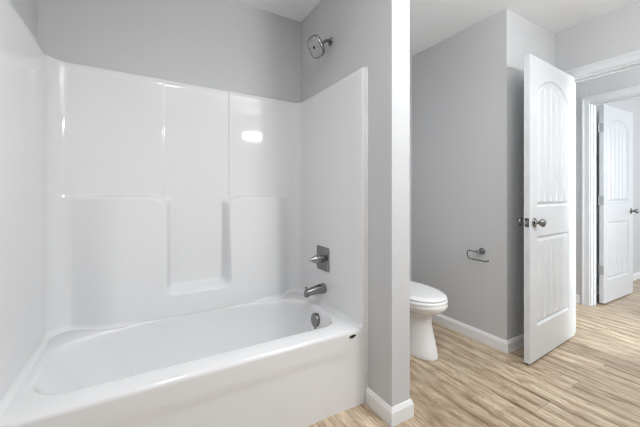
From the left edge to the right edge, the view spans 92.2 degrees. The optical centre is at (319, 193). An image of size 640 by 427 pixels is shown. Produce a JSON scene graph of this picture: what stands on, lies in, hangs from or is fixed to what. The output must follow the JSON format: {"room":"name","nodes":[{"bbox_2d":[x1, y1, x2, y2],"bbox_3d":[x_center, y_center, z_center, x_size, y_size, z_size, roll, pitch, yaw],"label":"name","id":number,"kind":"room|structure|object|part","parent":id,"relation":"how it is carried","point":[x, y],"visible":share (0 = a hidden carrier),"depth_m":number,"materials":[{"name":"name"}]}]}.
{"room":"bathroom","nodes":[
{"label":"bathroom","id":0,"kind":"room"},
{"bbox_2d":[9,0,36,39],"bbox_3d":[-0.738,-0.096,0.218,0.120,2.440,3.115,0,0,-30],"label":"wall","id":1,"kind":"structure","parent":0,"point":[27,9],"depth_m":1.47,"materials":[{"name":"grey paint"}]},
{"bbox_2d":[37,0,411,280],"bbox_3d":[-0.357,-0.096,2.305,2.887,2.440,0.120,0,0,-30],"label":"wall","id":2,"kind":"structure","parent":0,"point":[226,45],"depth_m":1.94,"materials":[{"name":"grey paint"}]},
{"bbox_2d":[301,0,409,406],"bbox_3d":[0.155,-0.096,1.960,0.122,2.440,0.991,0,0,-30],"label":"wall partition","id":3,"kind":"structure","parent":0,"point":[374,34],"depth_m":1.56,"materials":[{"name":"grey paint"}]},
{"bbox_2d":[307,34,332,58],"bbox_3d":[0.005,-0.936,1.945,0.153,0.148,0.131,0,0,-30],"label":"shower","id":4,"kind":"object","parent":3,"relation":"attached to","point":[315,45],"visible":1,"depth_m":1.92,"materials":[{"name":"silver metal"}]},
{"bbox_2d":[366,387,413,426],"bbox_3d":[0.159,1.081,1.954,0.150,0.086,1.005,0,0,-30],"label":"baseboard","id":5,"kind":"structure","parent":3,"relation":"attached to","point":[393,416],"depth_m":1.53,"materials":[{"name":"white paint"}]},
{"bbox_2d":[231,0,639,56],"bbox_3d":[2.516,-1.346,1.742,7.500,0.060,4.300,0,0,-30],"label":"ceiling","id":6,"kind":"structure","parent":0,"point":[432,22],"depth_m":2.23,"materials":[{"name":"white paint"}]},
{"bbox_2d":[307,278,639,426],"bbox_3d":[2.516,1.154,1.742,7.500,0.060,4.300,0,0,-30],"label":"floor","id":7,"kind":"structure","parent":0,"point":[592,378],"depth_m":1.83,"materials":[{"name":"beige laminate"}]},
{"bbox_2d":[0,0,368,426],"bbox_3d":[-0.602,0.211,1.625,1.522,1.825,0.813,0,0,-30],"label":"shower","id":8,"kind":"object","parent":7,"relation":"on","point":[159,238],"visible":1,"depth_m":1.67,"materials":[{"name":"white plastic"}]},
{"bbox_2d":[0,291,355,421],"bbox_3d":[-0.608,0.876,1.635,1.521,0.325,0.788,0,0,-30],"label":"bathtub","id":9,"kind":"object","parent":8,"relation":"in","point":[284,356],"depth_m":1.47,"materials":[{"name":"white"}]},
{"bbox_2d":[304,283,326,297],"bbox_3d":[-0.035,0.610,1.956,0.144,0.071,0.066,0,0,-30],"label":"tub spout","id":10,"kind":"object","parent":8,"relation":"attached to","point":[321,288],"visible":1,"depth_m":1.94,"materials":[{"name":"silver metal"}]},
{"bbox_3d":[-0.029,0.790,1.914,0.031,0.101,0.085,0,0,-30],"label":"overflow plate","id":11,"kind":"part","parent":8,"relation":"part of","materials":[{"name":"silver metal"}]},
{"bbox_2d":[309,245,329,272],"bbox_3d":[-0.023,0.419,1.978,0.102,0.154,0.154,0,0,-30],"label":"shower valve","id":12,"kind":"object","parent":8,"relation":"attached to","point":[322,259],"visible":1,"depth_m":1.97,"materials":[{"name":"silver metal"}]},
{"bbox_3d":[-0.043,0.419,1.966,0.056,0.054,0.054,0,0,-30],"label":"lever handle","id":13,"kind":"part","parent":12,"relation":"part of","materials":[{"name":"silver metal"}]},
{"bbox_3d":[0.017,0.419,2.001,0.009,0.154,0.154,0,0,-30],"label":"valve plate","id":14,"kind":"part","parent":12,"relation":"part of","materials":[{"name":"silver metal"}]},
{"bbox_2d":[410,281,447,360],"bbox_3d":[0.626,0.749,2.346,0.468,0.750,0.750,0,0,-30],"label":"toilet","id":15,"kind":"object","parent":7,"relation":"on","point":[426,301],"visible":0.25,"depth_m":2.10,"materials":[{"name":"white ceramic"}]},
{"bbox_3d":[0.684,0.703,2.246,0.368,0.024,0.494,0,0,-30],"label":"lid","id":16,"kind":"part","parent":15,"relation":"part of","materials":[{"name":"white plastic"}]},
{"bbox_3d":[0.685,0.728,2.243,0.380,0.019,0.500,0,0,-30],"label":"seat","id":17,"kind":"part","parent":15,"relation":"part of","materials":[{"name":"white plastic"}]},
{"bbox_2d":[412,9,554,339],"bbox_3d":[1.412,-0.096,2.852,0.823,2.440,1.072,0,0,-30],"label":"wall","id":18,"kind":"structure","parent":0,"point":[468,86],"depth_m":2.41,"materials":[{"name":"grey paint"}]},
{"bbox_2d":[466,248,488,261],"bbox_3d":[1.202,0.455,2.325,0.068,0.093,0.179,0,0,-30],"label":"toilet paper holder","id":19,"kind":"object","parent":18,"relation":"attached to","point":[481,251],"visible":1,"depth_m":2.32,"materials":[{"name":"silver metal"}]},
{"bbox_3d":[1.203,0.434,2.323,0.068,0.052,0.052,0,0,-30],"label":"post","id":20,"kind":"part","parent":19,"relation":"part of","materials":[{"name":"silver metal"}]},
{"bbox_2d":[432,314,523,353],"bbox_3d":[0.977,1.081,2.579,1.915,0.086,0.692,0,0,11],"label":"baseboard","id":21,"kind":"structure","parent":18,"relation":"attached to","point":[506,346],"depth_m":2.33,"materials":[{"name":"white paint"}]},
{"bbox_2d":[517,53,574,363],"bbox_3d":[1.686,0.097,2.206,0.779,2.026,0.168,0,0,-29],"label":"door","id":22,"kind":"structure","parent":18,"relation":"in","point":[549,92],"depth_m":2.16,"materials":[{"name":"white wood"}]},
{"bbox_3d":[1.381,0.188,2.097,0.064,0.064,0.066,0,0,-33],"label":"knob","id":23,"kind":"part","parent":22,"relation":"part of","materials":[{"name":"silver metal"}]},
{"bbox_3d":[1.436,0.188,2.012,0.064,0.064,0.066,0,0,-33],"label":"knob","id":24,"kind":"part","parent":22,"relation":"part of","materials":[{"name":"silver metal"}]},
{"bbox_2d":[555,1,639,71],"bbox_3d":[2.542,-0.097,1.599,0.117,2.442,2.228,0,0,-30],"label":"wall","id":25,"kind":"structure","parent":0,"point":[616,33],"depth_m":2.29,"materials":[{"name":"grey paint"}]},
{"bbox_2d":[565,50,639,331],"bbox_3d":[2.218,0.071,2.145,0.134,2.105,0.918,0,0,-30],"label":"door frame","id":26,"kind":"structure","parent":25,"relation":"attached to","point":[633,56],"depth_m":2.29,"materials":[{"name":"white wood"}]},
{"bbox_2d":[576,67,639,294],"bbox_3d":[3.255,-0.097,2.283,0.120,2.442,3.900,0,0,-30],"label":"wall","id":27,"kind":"structure","parent":0,"point":[628,78],"depth_m":3.17,"materials":[{"name":"grey paint"}]},
{"bbox_2d":[576,294,580,303],"bbox_3d":[2.477,1.081,3.496,0.014,0.086,0.781,0,0,-30],"label":"baseboard","id":28,"kind":"structure","parent":27,"relation":"attached to","point":[578,297],"depth_m":3.17,"materials":[{"name":"white paint"}]},
{"bbox_2d":[581,85,639,305],"bbox_3d":[2.959,0.071,2.777,0.137,2.105,0.931,0,0,-30],"label":"door frame","id":29,"kind":"structure","parent":27,"relation":"attached to","point":[585,102],"depth_m":3.11,"materials":[{"name":"white wood"}]},
{"bbox_2d":[598,104,638,303],"bbox_3d":[3.214,0.099,3.297,0.779,2.026,0.168,0,0,-33],"label":"door","id":30,"kind":"structure","parent":27,"relation":"in","point":[615,125],"depth_m":3.27,"materials":[{"name":"white wood"}]},
{"bbox_3d":[3.503,0.190,3.426,0.064,0.064,0.066,0,0,-29],"label":"knob","id":31,"kind":"part","parent":30,"relation":"part of","materials":[{"name":"silver metal"}]},
{"bbox_2d":[596,97,639,286],"bbox_3d":[4.614,-0.096,2.629,2.580,2.440,3.139,0,0,-30],"label":"wall","id":32,"kind":"structure","parent":0,"point":[630,105],"depth_m":4.04,"materials":[{"name":"grey paint"}]},
{"bbox_2d":[596,271,639,294],"bbox_3d":[3.840,1.081,3.868,2.480,0.086,0.014,0,0,-30],"label":"baseboard","id":33,"kind":"structure","parent":32,"relation":"attached to","point":[636,275],"depth_m":4.02,"materials":[{"name":"white paint"}]}
]}

